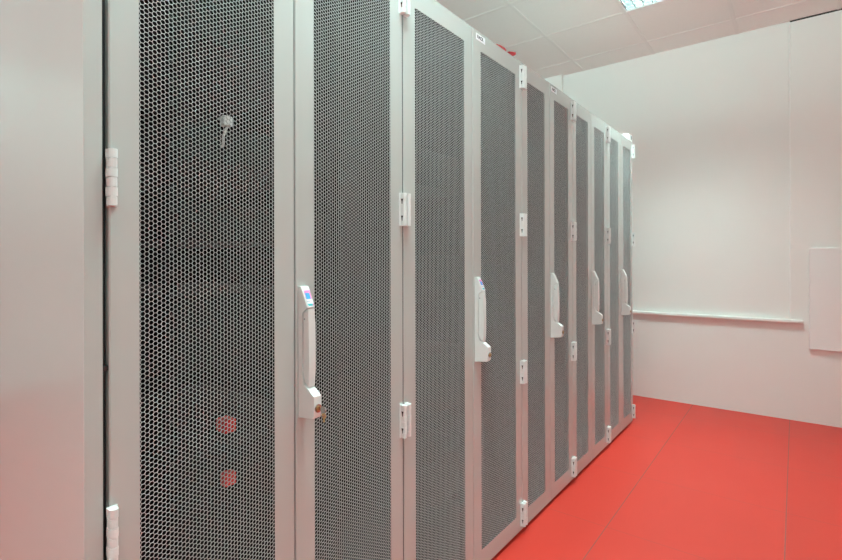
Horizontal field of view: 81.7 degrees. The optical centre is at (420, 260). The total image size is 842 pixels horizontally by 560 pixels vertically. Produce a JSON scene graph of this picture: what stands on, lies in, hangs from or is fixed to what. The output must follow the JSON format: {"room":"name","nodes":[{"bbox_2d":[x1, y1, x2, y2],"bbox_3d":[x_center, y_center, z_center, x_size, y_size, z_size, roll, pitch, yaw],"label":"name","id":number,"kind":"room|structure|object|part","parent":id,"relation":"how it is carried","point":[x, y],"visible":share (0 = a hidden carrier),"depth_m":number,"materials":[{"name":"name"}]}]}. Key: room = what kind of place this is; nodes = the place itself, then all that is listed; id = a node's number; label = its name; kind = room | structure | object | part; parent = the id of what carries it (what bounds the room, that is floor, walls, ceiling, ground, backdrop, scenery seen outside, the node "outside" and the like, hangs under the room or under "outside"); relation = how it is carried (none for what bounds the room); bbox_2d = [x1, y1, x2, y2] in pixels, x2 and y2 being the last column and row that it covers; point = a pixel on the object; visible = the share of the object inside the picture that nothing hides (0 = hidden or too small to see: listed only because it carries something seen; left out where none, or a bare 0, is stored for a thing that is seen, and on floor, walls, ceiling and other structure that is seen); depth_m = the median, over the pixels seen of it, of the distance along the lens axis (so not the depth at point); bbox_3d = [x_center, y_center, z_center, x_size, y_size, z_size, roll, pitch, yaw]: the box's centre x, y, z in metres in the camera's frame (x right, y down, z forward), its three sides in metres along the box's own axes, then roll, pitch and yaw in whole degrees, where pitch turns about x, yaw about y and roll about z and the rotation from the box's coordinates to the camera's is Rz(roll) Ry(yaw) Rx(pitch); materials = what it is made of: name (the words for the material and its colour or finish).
{"room":"server room","nodes":[
{"label":"server room","id":0,"kind":"room"},
{"bbox_2d":[435,0,841,78],"bbox_3d":[-0.964,-1.852,1.680,7.700,0.203,7.493,0,0,38],"label":"ceiling","id":1,"kind":"structure","parent":0,"point":[552,38],"depth_m":3.62,"materials":[{"name":"white tile"}]},
{"bbox_2d":[618,0,665,11],"bbox_3d":[1.502,-1.817,3.028,0.586,0.122,0.582,0,0,38],"label":"ceiling light","id":2,"kind":"object","parent":1,"relation":"attached to","point":[628,5],"visible":1,"depth_m":3.35,"materials":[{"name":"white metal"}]},
{"bbox_2d":[491,395,841,559],"bbox_3d":[-0.926,1.224,1.720,7.900,0.100,7.793,0,0,38],"label":"floor","id":3,"kind":"structure","parent":0,"point":[680,481],"depth_m":2.42,"materials":[{"name":"red plastic"}]},
{"bbox_2d":[0,0,406,559],"bbox_3d":[-0.678,0.159,1.421,1.061,2.029,0.829,0,0,38],"label":"tall cabinet","id":4,"kind":"object","parent":3,"relation":"on","point":[74,266],"visible":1,"depth_m":1.03,"materials":[{"name":"silver metal"}]},
{"bbox_3d":[-0.947,0.152,1.123,0.999,2.014,0.028,0,0,38],"label":"panel","id":5,"kind":"part","parent":4,"relation":"part of","materials":[{"name":"grey metal"}]},
{"bbox_3d":[-0.532,0.151,1.030,0.031,1.954,0.018,0,0,38],"label":"mounting rail","id":6,"kind":"part","parent":4,"relation":"part of","materials":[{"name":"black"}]},
{"bbox_3d":[-1.083,0.152,1.753,0.015,1.954,0.798,0,0,38],"label":"panel","id":7,"kind":"part","parent":4,"relation":"part of","materials":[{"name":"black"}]},
{"bbox_3d":[-0.424,0.151,0.998,0.020,2.014,0.390,0,0,38],"label":"door","id":8,"kind":"part","parent":4,"relation":"part of","materials":[{"name":"grey metal"}]},
{"bbox_3d":[-0.420,0.150,0.990,0.002,1.879,0.293,0,0,38],"label":"perforated panel","id":9,"kind":"part","parent":4,"relation":"part of","materials":[{"name":"silver metal"}]},
{"bbox_2d":[216,415,235,433],"bbox_3d":[-0.459,0.386,1.149,0.046,0.030,0.028,0,0,38],"label":"plug","id":10,"kind":"object","parent":4,"relation":"in","point":[229,417],"visible":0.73,"depth_m":1.14,"materials":[{"name":"red plastic"}]},
{"bbox_2d":[139,0,329,123],"bbox_3d":[-0.661,-0.594,1.427,0.685,0.175,0.482,0,0,38],"label":"server","id":11,"kind":"object","parent":4,"relation":"attached to","point":[141,1],"visible":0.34,"depth_m":1.25,"materials":[{"name":"black metal"}]},
{"bbox_2d":[139,118,329,199],"bbox_3d":[-0.660,-0.270,1.427,0.685,0.086,0.482,0,0,38],"label":"server","id":12,"kind":"object","parent":4,"relation":"attached to","point":[142,160],"visible":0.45,"depth_m":1.21,"materials":[{"name":"black metal"}]},
{"bbox_2d":[218,115,232,146],"bbox_3d":[-0.457,-0.302,1.127,0.043,0.073,0.022,0,0,38],"label":"cable","id":13,"kind":"object","parent":12,"relation":"attached to","point":[222,116],"visible":0.62,"depth_m":1.12,"materials":[{"name":"white plastic"}]},
{"bbox_2d":[139,200,330,248],"bbox_3d":[-0.660,-0.089,1.427,0.685,0.086,0.482,0,0,38],"label":"server","id":14,"kind":"object","parent":4,"relation":"attached to","point":[142,208],"visible":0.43,"depth_m":1.16,"materials":[{"name":"black metal"}]},
{"bbox_2d":[140,382,330,559],"bbox_3d":[-0.658,0.582,1.427,0.685,0.264,0.482,0,0,38],"label":"server","id":15,"kind":"object","parent":4,"relation":"attached to","point":[202,384],"visible":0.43,"depth_m":1.19,"materials":[{"name":"black metal"}]},
{"bbox_2d":[220,469,235,486],"bbox_3d":[-0.459,0.510,1.149,0.046,0.030,0.028,0,0,38],"label":"plug","id":16,"kind":"object","parent":15,"relation":"attached to","point":[229,471],"visible":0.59,"depth_m":1.13,"materials":[{"name":"red plastic"}]},
{"bbox_2d":[140,282,330,377],"bbox_3d":[-0.659,0.166,1.427,0.685,0.175,0.482,0,0,38],"label":"server","id":17,"kind":"object","parent":4,"relation":"attached to","point":[151,289],"visible":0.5,"depth_m":1.15,"materials":[{"name":"black metal"}]},
{"bbox_2d":[229,532,330,559],"bbox_3d":[-0.657,0.886,1.427,0.685,0.175,0.482,0,0,38],"label":"server","id":18,"kind":"object","parent":4,"relation":"attached to","point":[316,540],"visible":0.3,"depth_m":1.36,"materials":[{"name":"black metal"}]},
{"bbox_3d":[-0.264,0.203,1.149,0.022,0.182,0.020,0,0,38],"label":"handle lever","id":19,"kind":"part","parent":4,"relation":"part of","materials":[{"name":"white plastic"}]},
{"bbox_3d":[-0.262,0.215,1.146,0.056,0.312,0.023,0,0,38],"label":"handle","id":20,"kind":"part","parent":4,"relation":"part of","materials":[{"name":"white plastic"}]},
{"bbox_2d":[319,406,325,421],"bbox_3d":[-0.227,0.352,1.119,0.024,0.038,0.010,0,0,38],"label":"key","id":21,"kind":"object","parent":4,"relation":"hanging from","point":[322,409],"visible":1,"depth_m":1.12,"materials":[{"name":"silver metal"}]},
{"bbox_3d":[-0.243,0.151,1.405,0.031,1.954,0.018,0,0,38],"label":"mounting rail","id":22,"kind":"part","parent":4,"relation":"part of","materials":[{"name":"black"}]},
{"bbox_3d":[-0.183,0.150,1.312,0.020,2.014,0.396,0,0,38],"label":"door","id":23,"kind":"part","parent":4,"relation":"part of","materials":[{"name":"grey metal"}]},
{"bbox_3d":[-0.177,0.150,1.307,0.002,1.879,0.292,0,0,38],"label":"perforated panel","id":24,"kind":"part","parent":4,"relation":"part of","materials":[{"name":"silver metal"}]},
{"bbox_3d":[-0.331,0.151,1.174,0.034,1.954,0.772,0,0,38],"label":"frame","id":25,"kind":"part","parent":4,"relation":"part of","materials":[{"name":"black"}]},
{"bbox_2d":[402,0,525,559],"bbox_3d":[-0.182,0.158,2.067,1.061,2.029,0.801,0,0,38],"label":"tall cabinet","id":26,"kind":"object","parent":3,"relation":"on","point":[461,91],"visible":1,"depth_m":1.79,"materials":[{"name":"silver metal"}]},
{"bbox_2d":[415,255,458,302],"bbox_3d":[-0.172,0.065,2.061,0.685,0.175,0.482,0,0,38],"label":"server","id":27,"kind":"object","parent":26,"relation":"attached to","point":[424,256],"visible":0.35,"depth_m":1.83,"materials":[{"name":"black metal"}]},
{"bbox_2d":[415,146,458,199],"bbox_3d":[-0.173,-0.343,2.061,0.685,0.130,0.482,0,0,38],"label":"server","id":28,"kind":"object","parent":26,"relation":"attached to","point":[425,152],"visible":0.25,"depth_m":1.85,"materials":[{"name":"black metal"}]},
{"bbox_3d":[0.062,0.150,1.629,0.020,2.014,0.396,0,0,38],"label":"door","id":29,"kind":"part","parent":26,"relation":"part of","materials":[{"name":"grey metal"}]},
{"bbox_2d":[416,338,459,420],"bbox_3d":[-0.171,0.463,2.061,0.685,0.220,0.482,0,0,38],"label":"server","id":30,"kind":"object","parent":26,"relation":"attached to","point":[439,342],"visible":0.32,"depth_m":1.85,"materials":[{"name":"black metal"}]},
{"bbox_2d":[416,425,459,519],"bbox_3d":[-0.170,0.835,2.061,0.685,0.175,0.482,0,0,38],"label":"server","id":31,"kind":"object","parent":26,"relation":"attached to","point":[426,429],"visible":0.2,"depth_m":1.87,"materials":[{"name":"black metal"}]},
{"bbox_3d":[0.068,0.149,1.625,0.002,1.879,0.292,0,0,38],"label":"perforated panel","id":32,"kind":"part","parent":26,"relation":"part of","materials":[{"name":"silver metal"}]},
{"bbox_3d":[-0.211,1.141,2.093,0.978,0.028,0.798,0,0,38],"label":"panel","id":33,"kind":"part","parent":26,"relation":"part of","materials":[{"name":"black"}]},
{"bbox_3d":[0.224,0.202,1.783,0.022,0.182,0.020,0,0,38],"label":"handle lever","id":34,"kind":"part","parent":26,"relation":"part of","materials":[{"name":"white plastic"}]},
{"bbox_3d":[0.244,0.149,2.039,0.031,1.954,0.018,0,0,38],"label":"mounting rail","id":35,"kind":"part","parent":26,"relation":"part of","materials":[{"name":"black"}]},
{"bbox_3d":[0.226,0.214,1.780,0.056,0.312,0.023,0,0,38],"label":"handle","id":36,"kind":"part","parent":26,"relation":"part of","materials":[{"name":"white plastic"}]},
{"bbox_3d":[0.157,0.150,1.808,0.034,1.954,0.772,0,0,38],"label":"frame","id":37,"kind":"part","parent":26,"relation":"part of","materials":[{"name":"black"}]},
{"bbox_3d":[0.305,0.149,1.946,0.020,2.014,0.396,0,0,38],"label":"door","id":38,"kind":"part","parent":26,"relation":"part of","materials":[{"name":"grey metal"}]},
{"bbox_3d":[0.311,0.149,1.941,0.002,1.879,0.292,0,0,38],"label":"perforated panel","id":39,"kind":"part","parent":26,"relation":"part of","materials":[{"name":"silver metal"}]},
{"bbox_2d":[521,63,575,528],"bbox_3d":[0.245,0.157,2.622,1.061,2.029,0.601,0,0,38],"label":"tall cabinet","id":40,"kind":"object","parent":3,"relation":"on","point":[547,113],"visible":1,"depth_m":2.34,"materials":[{"name":"silver metal"}]},
{"bbox_3d":[0.519,0.149,2.224,0.020,2.014,0.296,0,0,38],"label":"door","id":41,"kind":"part","parent":40,"relation":"part of","materials":[{"name":"grey metal"}]},
{"bbox_3d":[0.525,0.148,2.219,0.002,1.879,0.191,0,0,38],"label":"perforated panel","id":42,"kind":"part","parent":40,"relation":"part of","materials":[{"name":"silver metal"}]},
{"bbox_3d":[0.215,1.141,2.648,0.978,0.028,0.598,0,0,38],"label":"panel","id":43,"kind":"part","parent":40,"relation":"part of","materials":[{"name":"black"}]},
{"bbox_3d":[0.584,0.149,2.363,0.034,1.954,0.572,0,0,38],"label":"frame","id":44,"kind":"part","parent":40,"relation":"part of","materials":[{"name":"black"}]},
{"bbox_3d":[0.651,0.201,2.337,0.022,0.182,0.020,0,0,38],"label":"handle lever","id":45,"kind":"part","parent":40,"relation":"part of","materials":[{"name":"white plastic"}]},
{"bbox_3d":[0.653,0.213,2.335,0.056,0.312,0.023,0,0,38],"label":"handle","id":46,"kind":"part","parent":40,"relation":"part of","materials":[{"name":"white plastic"}]},
{"bbox_3d":[0.701,0.148,2.461,0.020,2.014,0.296,0,0,38],"label":"door","id":47,"kind":"part","parent":40,"relation":"part of","materials":[{"name":"grey metal"}]},
{"bbox_3d":[0.707,0.148,2.456,0.002,1.879,0.191,0,0,38],"label":"perforated panel","id":48,"kind":"part","parent":40,"relation":"part of","materials":[{"name":"silver metal"}]},
{"bbox_2d":[572,99,609,477],"bbox_3d":[0.611,0.156,3.097,1.061,2.029,0.601,0,0,38],"label":"tall cabinet","id":49,"kind":"object","parent":3,"relation":"on","point":[590,134],"visible":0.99,"depth_m":2.81,"materials":[{"name":"silver metal"}]},
{"bbox_3d":[0.885,0.148,2.700,0.020,2.014,0.296,0,0,38],"label":"door","id":50,"kind":"part","parent":49,"relation":"part of","materials":[{"name":"grey metal"}]},
{"bbox_3d":[0.891,0.147,2.694,0.002,1.879,0.191,0,0,38],"label":"perforated panel","id":51,"kind":"part","parent":49,"relation":"part of","materials":[{"name":"silver metal"}]},
{"bbox_3d":[0.581,1.140,3.124,0.978,0.028,0.598,0,0,38],"label":"panel","id":52,"kind":"part","parent":49,"relation":"part of","materials":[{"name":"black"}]},
{"bbox_3d":[0.950,0.148,2.838,0.034,1.954,0.572,0,0,38],"label":"frame","id":53,"kind":"part","parent":49,"relation":"part of","materials":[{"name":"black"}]},
{"bbox_3d":[1.017,0.200,2.813,0.022,0.182,0.020,0,0,38],"label":"handle lever","id":54,"kind":"part","parent":49,"relation":"part of","materials":[{"name":"white plastic"}]},
{"bbox_3d":[1.018,0.212,2.811,0.056,0.312,0.023,0,0,38],"label":"handle","id":55,"kind":"part","parent":49,"relation":"part of","materials":[{"name":"white plastic"}]},
{"bbox_3d":[1.067,0.147,2.937,0.020,2.014,0.296,0,0,38],"label":"door","id":56,"kind":"part","parent":49,"relation":"part of","materials":[{"name":"grey metal"}]},
{"bbox_3d":[1.073,0.147,2.932,0.002,1.879,0.191,0,0,38],"label":"perforated panel","id":57,"kind":"part","parent":49,"relation":"part of","materials":[{"name":"silver metal"}]},
{"bbox_2d":[607,125,634,444],"bbox_3d":[0.981,0.129,3.578,1.061,2.081,0.614,0,0,38],"label":"tall cabinet","id":58,"kind":"object","parent":3,"relation":"on","point":[620,148],"visible":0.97,"depth_m":3.28,"materials":[{"name":"silver metal"}]},
{"bbox_3d":[1.403,0.147,3.545,0.031,1.954,0.018,0,0,38],"label":"mounting rail","id":59,"kind":"part","parent":58,"relation":"part of","materials":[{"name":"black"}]},
{"bbox_3d":[1.250,0.147,3.175,0.020,2.014,0.296,0,0,38],"label":"door","id":60,"kind":"part","parent":58,"relation":"part of","materials":[{"name":"grey metal"}]},
{"bbox_3d":[1.256,0.147,3.170,0.002,1.879,0.191,0,0,38],"label":"perforated panel","id":61,"kind":"part","parent":58,"relation":"part of","materials":[{"name":"silver metal"}]},
{"bbox_3d":[1.316,0.147,3.314,0.034,1.954,0.572,0,0,38],"label":"frame","id":62,"kind":"part","parent":58,"relation":"part of","materials":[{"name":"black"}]},
{"bbox_3d":[1.383,0.200,3.289,0.022,0.182,0.020,0,0,38],"label":"handle lever","id":63,"kind":"part","parent":58,"relation":"part of","materials":[{"name":"white plastic"}]},
{"bbox_3d":[1.384,0.212,3.286,0.056,0.312,0.023,0,0,38],"label":"handle","id":64,"kind":"part","parent":58,"relation":"part of","materials":[{"name":"white plastic"}]},
{"bbox_3d":[1.433,0.147,3.412,0.020,2.014,0.296,0,0,38],"label":"door","id":65,"kind":"part","parent":58,"relation":"part of","materials":[{"name":"grey metal"}]},
{"bbox_3d":[1.439,0.146,3.407,0.002,1.879,0.191,0,0,38],"label":"perforated panel","id":66,"kind":"part","parent":58,"relation":"part of","materials":[{"name":"silver metal"}]},
{"bbox_2d":[563,10,841,427],"bbox_3d":[1.382,-0.395,4.726,7.700,3.128,0.208,0,0,38],"label":"wall","id":67,"kind":"structure","parent":0,"point":[707,122],"depth_m":3.79,"materials":[{"name":"white paint"}]},
{"bbox_2d":[545,75,562,91],"bbox_3d":[1.131,-0.300,4.776,0.539,2.938,0.055,0,0,38],"label":"wall","id":68,"kind":"structure","parent":67,"relation":"attached to","point":[557,81],"depth_m":4.61,"materials":[{"name":"white paint"}]},
{"bbox_2d":[633,310,802,323],"bbox_3d":[0.513,0.445,5.252,5.677,0.023,0.044,0,0,38],"label":"trim","id":69,"kind":"structure","parent":67,"relation":"attached to","point":[634,311],"depth_m":3.81,"materials":[{"name":"white"}]},
{"bbox_2d":[789,22,790,318],"bbox_3d":[2.711,-0.663,3.577,0.012,2.176,0.016,0,0,38],"label":"trim","id":70,"kind":"structure","parent":67,"relation":"attached to","point":[789,22],"depth_m":3.57,"materials":[{"name":"white"}]},
{"bbox_2d":[790,9,841,21],"bbox_3d":[3.541,-1.758,2.939,2.094,0.010,0.012,0,0,38],"label":"trim","id":71,"kind":"structure","parent":67,"relation":"attached to","point":[839,9],"depth_m":3.48,"materials":[{"name":"black metal"}]},
{"bbox_2d":[809,248,841,351],"bbox_3d":[3.161,0.270,3.213,0.938,0.726,0.022,0,0,38],"label":"wall panel","id":72,"kind":"object","parent":67,"relation":"attached to","point":[825,264],"visible":1,"depth_m":3.44,"materials":[{"name":"white metal"}]}
]}

